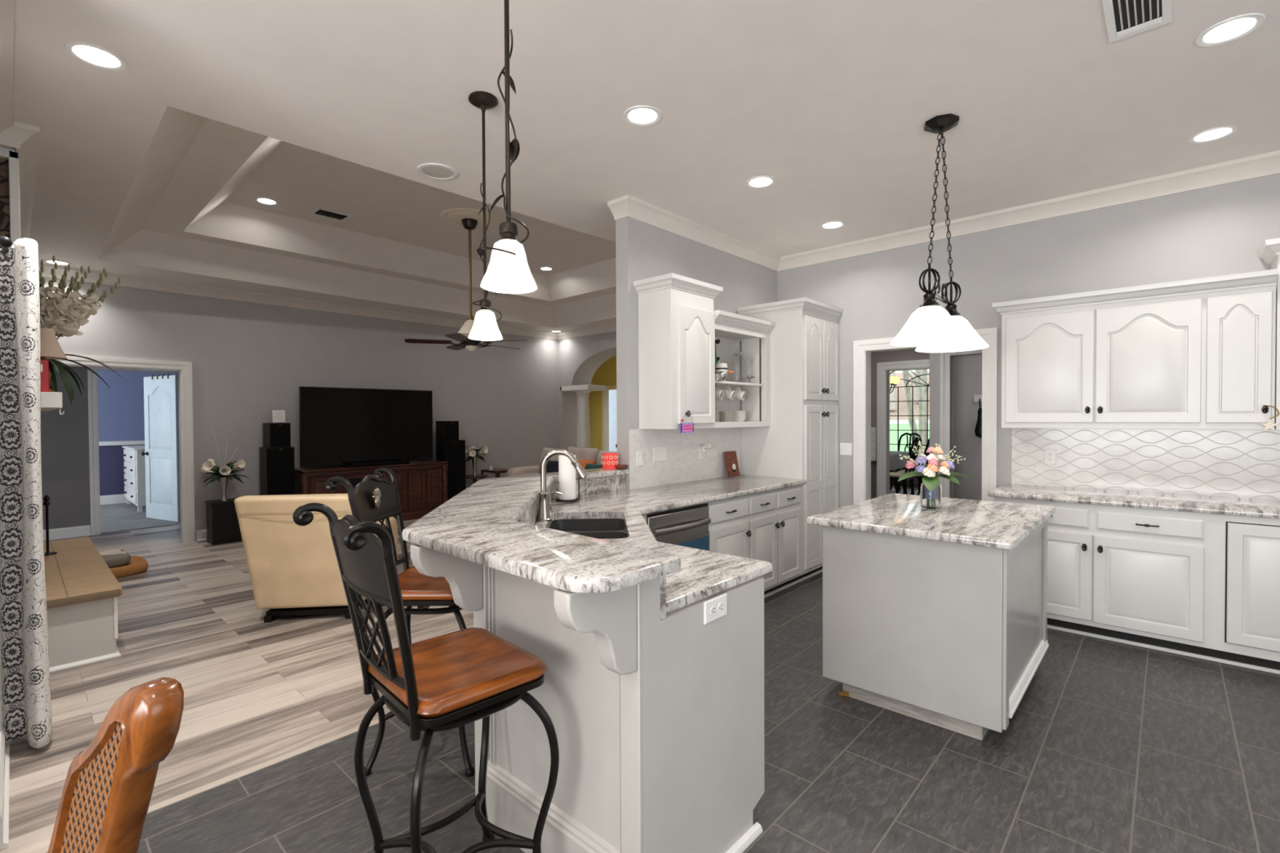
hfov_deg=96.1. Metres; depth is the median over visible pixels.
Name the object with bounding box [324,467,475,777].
bar stool
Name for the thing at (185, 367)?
door frame
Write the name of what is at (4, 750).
baseboard
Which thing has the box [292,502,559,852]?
bar stool
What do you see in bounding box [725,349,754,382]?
glass jar
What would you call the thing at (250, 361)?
wall
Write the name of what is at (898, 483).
dining table
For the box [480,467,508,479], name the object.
side table
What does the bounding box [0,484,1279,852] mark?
floor
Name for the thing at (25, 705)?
curtain
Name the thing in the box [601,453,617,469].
candle holder
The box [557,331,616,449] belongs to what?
wall
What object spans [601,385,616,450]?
door frame
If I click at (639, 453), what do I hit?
wall outlet
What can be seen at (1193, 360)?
upper cabinet
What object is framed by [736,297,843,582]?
pantry cabinet
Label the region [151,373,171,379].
hook
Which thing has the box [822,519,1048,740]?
kitchen island
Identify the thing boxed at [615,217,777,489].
wall
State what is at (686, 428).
door sign
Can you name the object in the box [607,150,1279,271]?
trim
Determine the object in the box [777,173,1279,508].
wall
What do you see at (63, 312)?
bouquet
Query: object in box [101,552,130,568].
cushion
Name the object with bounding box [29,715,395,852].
trim
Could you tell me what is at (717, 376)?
lid
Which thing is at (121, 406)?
wall
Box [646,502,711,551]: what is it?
dishwasher
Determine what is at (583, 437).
column
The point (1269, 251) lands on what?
upper cabinet
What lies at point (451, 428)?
speaker grille
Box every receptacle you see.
[710,606,715,614]
[718,603,723,611]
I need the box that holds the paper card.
[271,410,285,422]
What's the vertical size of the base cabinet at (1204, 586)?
0.877 m
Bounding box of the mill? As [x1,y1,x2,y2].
[715,363,733,381]
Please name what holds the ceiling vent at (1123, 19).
in the ceiling
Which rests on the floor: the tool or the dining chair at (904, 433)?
the dining chair at (904, 433)
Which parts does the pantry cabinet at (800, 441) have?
crown moulding, shoe moulding, cabinet door, cabinet door, cabinet door, cabinet door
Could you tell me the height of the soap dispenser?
0.116 m
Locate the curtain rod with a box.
[0,235,13,253]
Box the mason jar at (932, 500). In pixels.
[920,481,942,510]
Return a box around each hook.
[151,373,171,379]
[973,395,982,401]
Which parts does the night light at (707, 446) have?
lamp shade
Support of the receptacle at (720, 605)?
attached to the wall outlet at (715, 608)
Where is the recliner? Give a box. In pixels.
[234,493,398,622]
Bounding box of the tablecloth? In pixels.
[889,450,909,470]
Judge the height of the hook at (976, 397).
0.062 m
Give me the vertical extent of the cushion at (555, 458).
0.407 m
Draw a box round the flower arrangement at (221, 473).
[200,428,248,501]
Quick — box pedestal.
[204,497,242,545]
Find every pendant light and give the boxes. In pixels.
[467,91,502,341]
[480,0,537,293]
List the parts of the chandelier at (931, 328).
lamp shade, chain, chain, lamp shade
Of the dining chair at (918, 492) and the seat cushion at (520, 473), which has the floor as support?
the dining chair at (918, 492)
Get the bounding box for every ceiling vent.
[310,207,351,221]
[358,164,398,177]
[1102,0,1172,43]
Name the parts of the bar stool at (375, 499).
post, crest panel, leg, post, rail, leg, seat frame, seat, leg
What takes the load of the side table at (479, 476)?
on the floor
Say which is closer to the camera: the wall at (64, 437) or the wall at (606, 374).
the wall at (64, 437)
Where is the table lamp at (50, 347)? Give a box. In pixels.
[40,327,66,391]
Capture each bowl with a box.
[729,410,746,412]
[734,417,746,422]
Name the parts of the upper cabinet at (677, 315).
crown moulding, cabinet door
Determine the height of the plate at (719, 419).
0.014 m
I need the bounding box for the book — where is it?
[724,450,740,477]
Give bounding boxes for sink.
[549,518,627,538]
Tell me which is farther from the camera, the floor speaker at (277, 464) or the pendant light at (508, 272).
the floor speaker at (277, 464)
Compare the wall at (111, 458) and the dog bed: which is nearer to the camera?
the dog bed
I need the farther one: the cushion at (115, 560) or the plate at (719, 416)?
the cushion at (115, 560)
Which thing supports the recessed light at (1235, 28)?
in the ceiling
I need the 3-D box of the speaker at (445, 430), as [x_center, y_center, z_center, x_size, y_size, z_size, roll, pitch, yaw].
[-2.996,0.064,8.965,0.301,0.299,0.230,1,1,43]
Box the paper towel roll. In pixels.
[558,455,576,499]
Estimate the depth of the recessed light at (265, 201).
5.79 m
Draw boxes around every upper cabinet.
[632,272,723,429]
[713,310,775,427]
[991,268,1277,430]
[1257,237,1279,430]
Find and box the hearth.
[43,537,122,672]
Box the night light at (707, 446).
[701,442,711,452]
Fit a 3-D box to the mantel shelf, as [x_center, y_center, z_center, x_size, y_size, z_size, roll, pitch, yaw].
[-4.298,-0.165,4.042,1.900,0.095,0.265,1,1,43]
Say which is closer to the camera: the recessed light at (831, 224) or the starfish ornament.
the starfish ornament
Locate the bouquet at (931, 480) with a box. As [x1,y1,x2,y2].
[897,440,970,492]
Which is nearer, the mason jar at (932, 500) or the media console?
the mason jar at (932, 500)
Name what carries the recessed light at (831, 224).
in the ceiling
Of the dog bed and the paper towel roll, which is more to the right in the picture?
the paper towel roll
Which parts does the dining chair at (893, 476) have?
seat frame, post, post, crest rail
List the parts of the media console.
console door, glass pane, console door, console door, console door, console door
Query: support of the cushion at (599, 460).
on the sofa
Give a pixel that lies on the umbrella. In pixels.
(978, 429)
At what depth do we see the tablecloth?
10.51 m
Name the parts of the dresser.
drawer, drawer, drawer, drawer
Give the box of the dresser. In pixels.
[122,445,146,512]
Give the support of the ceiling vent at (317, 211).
in the ceiling
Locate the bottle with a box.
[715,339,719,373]
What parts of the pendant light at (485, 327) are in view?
rod, lamp shade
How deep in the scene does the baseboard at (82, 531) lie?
7.13 m
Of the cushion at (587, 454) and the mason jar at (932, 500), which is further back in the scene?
the cushion at (587, 454)
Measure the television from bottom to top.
1.069 m
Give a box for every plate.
[718,411,736,413]
[719,413,736,415]
[719,416,736,417]
[719,418,736,420]
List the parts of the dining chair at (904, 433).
leg, post, crest rail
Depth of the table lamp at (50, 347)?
3.56 m
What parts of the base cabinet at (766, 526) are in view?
drawer, cabinet door, drawer, cabinet door, shoe moulding, drawer, cabinet door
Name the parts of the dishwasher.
control panel, handle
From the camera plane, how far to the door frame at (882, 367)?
6.84 m
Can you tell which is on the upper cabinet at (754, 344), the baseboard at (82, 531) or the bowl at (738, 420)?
the bowl at (738, 420)
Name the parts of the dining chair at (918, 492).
leg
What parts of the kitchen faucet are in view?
spout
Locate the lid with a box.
[715,373,721,380]
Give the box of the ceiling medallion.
[440,208,497,227]
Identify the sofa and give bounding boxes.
[506,465,539,476]
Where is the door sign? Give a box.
[680,411,693,433]
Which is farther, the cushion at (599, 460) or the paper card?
the cushion at (599, 460)
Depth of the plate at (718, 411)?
4.83 m
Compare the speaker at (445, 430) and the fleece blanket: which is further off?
the speaker at (445, 430)
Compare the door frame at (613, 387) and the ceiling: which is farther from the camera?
the door frame at (613, 387)
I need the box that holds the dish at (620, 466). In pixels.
[614,464,627,469]
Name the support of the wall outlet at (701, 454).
attached to the tiled wall at (682, 464)
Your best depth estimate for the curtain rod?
2.40 m
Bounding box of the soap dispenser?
[547,491,562,512]
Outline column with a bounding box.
[560,384,606,448]
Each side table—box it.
[465,474,488,484]
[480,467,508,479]
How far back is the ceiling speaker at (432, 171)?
3.71 m
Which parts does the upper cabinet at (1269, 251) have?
crown moulding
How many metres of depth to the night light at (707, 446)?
4.89 m
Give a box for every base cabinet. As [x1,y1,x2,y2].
[707,484,802,598]
[993,497,1279,674]
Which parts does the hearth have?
moulding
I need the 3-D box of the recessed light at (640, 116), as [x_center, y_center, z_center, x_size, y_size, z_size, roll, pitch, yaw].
[0.013,-1.642,3.047,0.206,0.005,0.206,1,1,43]
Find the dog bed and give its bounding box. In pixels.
[109,555,148,577]
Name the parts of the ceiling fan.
blade, blade, blade, motor, rod, lamp shade, blade, blade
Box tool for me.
[42,494,57,555]
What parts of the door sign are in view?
panel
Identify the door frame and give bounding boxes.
[54,355,195,542]
[87,367,177,535]
[853,327,997,503]
[876,359,929,497]
[939,349,982,497]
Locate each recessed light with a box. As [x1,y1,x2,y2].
[43,259,71,265]
[63,40,128,71]
[254,197,278,205]
[539,266,553,271]
[622,105,662,126]
[745,175,776,188]
[819,221,845,229]
[1187,125,1238,143]
[1195,13,1266,47]
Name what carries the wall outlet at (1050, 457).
attached to the tiled wall at (1243, 464)
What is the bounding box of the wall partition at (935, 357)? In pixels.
[929,352,982,497]
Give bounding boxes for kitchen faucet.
[536,448,588,521]
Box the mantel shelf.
[40,391,62,411]
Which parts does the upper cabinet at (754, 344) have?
panel, shelf, crown moulding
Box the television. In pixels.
[298,386,432,467]
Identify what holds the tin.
on the mantel shelf
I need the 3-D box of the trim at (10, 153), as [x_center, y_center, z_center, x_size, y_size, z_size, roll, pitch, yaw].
[-3.588,-0.314,3.075,0.050,2.625,0.405,1,1,43]
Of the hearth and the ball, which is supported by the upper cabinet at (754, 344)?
the ball
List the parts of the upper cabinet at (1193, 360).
cabinet door, knob, knob, crown moulding, cabinet door, cabinet door, knob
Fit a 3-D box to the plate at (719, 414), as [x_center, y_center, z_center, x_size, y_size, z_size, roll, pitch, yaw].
[0.740,-0.099,4.886,0.150,0.014,0.150,1,1,43]
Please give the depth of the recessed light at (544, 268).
8.47 m
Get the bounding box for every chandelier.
[889,376,900,393]
[890,113,988,352]
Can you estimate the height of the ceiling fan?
1.429 m
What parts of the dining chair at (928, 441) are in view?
leg, leg, post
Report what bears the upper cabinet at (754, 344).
attached to the wall at (643, 251)
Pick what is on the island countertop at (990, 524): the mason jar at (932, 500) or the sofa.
the mason jar at (932, 500)
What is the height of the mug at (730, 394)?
0.120 m
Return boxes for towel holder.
[555,449,579,502]
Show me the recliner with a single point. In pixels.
(294, 570)
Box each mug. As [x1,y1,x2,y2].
[715,385,724,399]
[723,386,735,399]
[734,386,746,400]
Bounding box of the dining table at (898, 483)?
[896,469,900,490]
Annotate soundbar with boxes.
[350,459,409,467]
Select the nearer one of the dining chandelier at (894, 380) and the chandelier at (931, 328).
the chandelier at (931, 328)
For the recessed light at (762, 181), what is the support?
in the ceiling
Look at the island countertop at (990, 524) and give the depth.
2.93 m
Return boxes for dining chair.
[47,677,183,852]
[889,432,921,490]
[889,436,921,494]
[893,437,929,493]
[909,468,919,495]
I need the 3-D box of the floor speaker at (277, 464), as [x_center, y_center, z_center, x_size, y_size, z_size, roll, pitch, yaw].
[-4.568,0.811,7.260,0.301,1.104,0.310,1,1,43]
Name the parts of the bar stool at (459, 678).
post, crest panel, leg, post, rail, leg, seat frame, seat, leg, leg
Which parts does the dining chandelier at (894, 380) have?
lamp shade, lamp shade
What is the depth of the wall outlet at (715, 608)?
1.82 m
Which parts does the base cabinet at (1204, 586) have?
drawer, cabinet door, knob, knob, pull handle, cabinet door, drawer, shoe moulding, pullout panel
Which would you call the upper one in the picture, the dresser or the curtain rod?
the curtain rod
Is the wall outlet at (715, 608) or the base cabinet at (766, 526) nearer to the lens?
the wall outlet at (715, 608)
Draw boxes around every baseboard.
[0,729,9,850]
[43,524,90,541]
[195,529,206,542]
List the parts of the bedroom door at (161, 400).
door knob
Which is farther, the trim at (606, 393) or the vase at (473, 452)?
the trim at (606, 393)
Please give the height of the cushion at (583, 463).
0.287 m
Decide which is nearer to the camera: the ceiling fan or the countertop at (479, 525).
the countertop at (479, 525)
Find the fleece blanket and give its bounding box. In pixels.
[99,548,126,555]
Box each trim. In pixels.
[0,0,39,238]
[0,144,21,242]
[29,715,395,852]
[38,263,616,339]
[98,440,144,504]
[603,390,608,451]
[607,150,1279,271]
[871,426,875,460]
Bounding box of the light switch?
[840,443,852,455]
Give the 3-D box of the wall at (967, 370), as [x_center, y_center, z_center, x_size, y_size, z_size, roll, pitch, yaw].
[3.172,-0.177,5.597,3.900,3.050,1.700,1,1,43]
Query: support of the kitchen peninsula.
on the floor
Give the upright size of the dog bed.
0.092 m
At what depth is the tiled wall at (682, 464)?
4.70 m
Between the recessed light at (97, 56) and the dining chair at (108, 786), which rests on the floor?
the dining chair at (108, 786)
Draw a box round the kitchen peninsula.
[410,515,764,852]
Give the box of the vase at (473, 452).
[465,429,488,475]
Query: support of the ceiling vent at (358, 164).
in the ceiling
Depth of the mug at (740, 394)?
4.95 m
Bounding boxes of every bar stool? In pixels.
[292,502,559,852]
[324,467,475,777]
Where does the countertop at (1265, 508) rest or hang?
on the base cabinet at (1204, 586)
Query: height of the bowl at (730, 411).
0.042 m
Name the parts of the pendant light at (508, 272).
rod, lamp shade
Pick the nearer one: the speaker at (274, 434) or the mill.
the mill
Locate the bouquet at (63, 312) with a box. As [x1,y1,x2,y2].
[39,254,121,404]
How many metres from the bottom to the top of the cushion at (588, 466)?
0.248 m
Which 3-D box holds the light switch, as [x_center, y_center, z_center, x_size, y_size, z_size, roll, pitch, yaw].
[1.935,0.214,5.414,0.118,0.116,0.016,1,1,43]
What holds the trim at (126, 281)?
attached to the wall at (250, 361)
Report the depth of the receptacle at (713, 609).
1.81 m
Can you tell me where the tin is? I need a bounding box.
[40,360,48,391]
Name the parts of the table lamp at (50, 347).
lamp shade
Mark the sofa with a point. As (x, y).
(526, 470)
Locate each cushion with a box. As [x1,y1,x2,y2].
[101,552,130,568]
[519,472,539,475]
[538,447,566,470]
[539,460,558,473]
[567,446,599,464]
[577,459,595,469]
[585,463,602,469]
[595,450,617,464]
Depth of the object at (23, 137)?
3.08 m
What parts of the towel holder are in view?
arm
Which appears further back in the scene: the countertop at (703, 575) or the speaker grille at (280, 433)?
the speaker grille at (280, 433)
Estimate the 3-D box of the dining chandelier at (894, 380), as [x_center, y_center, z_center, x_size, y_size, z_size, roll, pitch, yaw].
[3.959,-1.103,9.521,0.639,1.130,0.637,1,1,43]
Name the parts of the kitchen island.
moulding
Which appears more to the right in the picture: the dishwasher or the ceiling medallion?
the dishwasher
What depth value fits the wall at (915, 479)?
11.88 m
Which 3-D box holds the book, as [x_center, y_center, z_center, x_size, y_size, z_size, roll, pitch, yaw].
[0.827,0.337,5.171,0.066,0.225,0.165,1,1,43]
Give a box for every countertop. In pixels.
[402,467,680,593]
[516,474,806,620]
[805,493,1055,550]
[871,460,876,498]
[986,484,1279,519]
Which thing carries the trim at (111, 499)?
attached to the wall at (111, 458)
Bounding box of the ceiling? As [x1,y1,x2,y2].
[13,0,1279,333]
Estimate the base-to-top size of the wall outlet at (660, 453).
0.116 m
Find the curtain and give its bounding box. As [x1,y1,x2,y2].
[0,237,52,748]
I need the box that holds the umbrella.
[974,400,982,437]
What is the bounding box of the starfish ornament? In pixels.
[1260,405,1279,431]
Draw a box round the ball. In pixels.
[718,371,726,381]
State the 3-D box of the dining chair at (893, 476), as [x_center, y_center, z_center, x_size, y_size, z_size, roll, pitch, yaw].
[4.229,0.724,9.373,0.593,1.121,0.460,0,1,41]
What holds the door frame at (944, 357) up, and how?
in the wall partition at (935, 357)
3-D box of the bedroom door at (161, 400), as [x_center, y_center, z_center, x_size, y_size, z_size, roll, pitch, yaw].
[-6.901,0.311,8.283,0.887,2.075,0.104,0,1,25]
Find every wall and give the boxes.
[0,157,10,238]
[40,276,558,541]
[40,366,170,529]
[97,369,177,441]
[98,444,144,495]
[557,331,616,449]
[588,356,616,450]
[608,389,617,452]
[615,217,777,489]
[629,427,740,489]
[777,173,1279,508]
[871,348,982,500]
[889,469,922,487]
[1011,427,1279,500]
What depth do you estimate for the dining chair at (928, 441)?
9.63 m
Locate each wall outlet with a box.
[636,450,643,466]
[653,446,666,462]
[699,446,704,460]
[703,593,726,624]
[1044,448,1056,465]
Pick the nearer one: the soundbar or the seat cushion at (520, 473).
the soundbar
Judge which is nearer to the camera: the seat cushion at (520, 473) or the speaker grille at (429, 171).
the speaker grille at (429, 171)
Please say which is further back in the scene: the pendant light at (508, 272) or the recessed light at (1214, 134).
the recessed light at (1214, 134)
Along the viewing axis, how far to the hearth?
3.48 m
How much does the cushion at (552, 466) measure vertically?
0.248 m
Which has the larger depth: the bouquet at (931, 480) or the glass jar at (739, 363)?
the glass jar at (739, 363)
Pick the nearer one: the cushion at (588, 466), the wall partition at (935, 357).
the wall partition at (935, 357)
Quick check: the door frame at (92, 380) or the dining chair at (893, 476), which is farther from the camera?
the dining chair at (893, 476)
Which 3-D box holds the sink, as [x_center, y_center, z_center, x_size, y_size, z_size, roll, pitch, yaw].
[-0.269,0.626,2.914,0.430,0.184,0.780,0,1,-4]
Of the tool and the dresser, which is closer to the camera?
the tool
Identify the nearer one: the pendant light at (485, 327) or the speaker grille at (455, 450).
the pendant light at (485, 327)
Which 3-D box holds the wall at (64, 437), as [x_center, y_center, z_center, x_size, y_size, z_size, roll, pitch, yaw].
[-6.490,-0.144,6.840,1.465,3.050,3.900,1,1,43]
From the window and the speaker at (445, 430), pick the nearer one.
the speaker at (445, 430)
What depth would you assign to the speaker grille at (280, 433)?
7.15 m
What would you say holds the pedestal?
on the floor
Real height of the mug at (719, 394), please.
0.120 m
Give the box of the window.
[889,368,929,465]
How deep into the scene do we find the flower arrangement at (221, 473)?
6.81 m
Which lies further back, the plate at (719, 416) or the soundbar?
the soundbar
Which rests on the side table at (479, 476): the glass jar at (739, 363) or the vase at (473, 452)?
the vase at (473, 452)
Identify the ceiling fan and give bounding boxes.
[404,217,527,351]
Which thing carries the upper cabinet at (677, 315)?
attached to the wall at (643, 251)
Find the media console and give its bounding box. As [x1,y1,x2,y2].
[294,460,448,521]
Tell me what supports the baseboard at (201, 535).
attached to the wall at (250, 361)
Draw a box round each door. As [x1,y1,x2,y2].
[141,374,180,522]
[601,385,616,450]
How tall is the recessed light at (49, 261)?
0.005 m
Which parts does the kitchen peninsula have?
moulding, panel, shoe moulding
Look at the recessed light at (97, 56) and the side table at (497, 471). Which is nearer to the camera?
the recessed light at (97, 56)
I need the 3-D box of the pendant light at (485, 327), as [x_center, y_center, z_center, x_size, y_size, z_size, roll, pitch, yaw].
[-0.780,-1.040,2.888,0.170,1.196,0.170,1,1,43]
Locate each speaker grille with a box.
[270,423,290,446]
[421,165,453,178]
[445,422,458,439]
[445,440,466,500]
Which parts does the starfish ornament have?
cord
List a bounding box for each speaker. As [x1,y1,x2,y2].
[259,446,294,495]
[262,422,290,447]
[417,163,457,180]
[435,421,458,440]
[435,440,466,500]
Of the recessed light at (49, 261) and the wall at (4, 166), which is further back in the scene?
the recessed light at (49, 261)
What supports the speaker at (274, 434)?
on the floor speaker at (277, 464)
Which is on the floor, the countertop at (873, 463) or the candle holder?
the countertop at (873, 463)
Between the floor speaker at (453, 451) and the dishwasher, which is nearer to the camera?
the dishwasher
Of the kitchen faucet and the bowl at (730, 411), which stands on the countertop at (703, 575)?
the kitchen faucet
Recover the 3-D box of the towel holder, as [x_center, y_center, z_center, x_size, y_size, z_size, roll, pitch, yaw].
[-0.472,0.315,3.740,0.156,0.330,0.156,1,1,43]

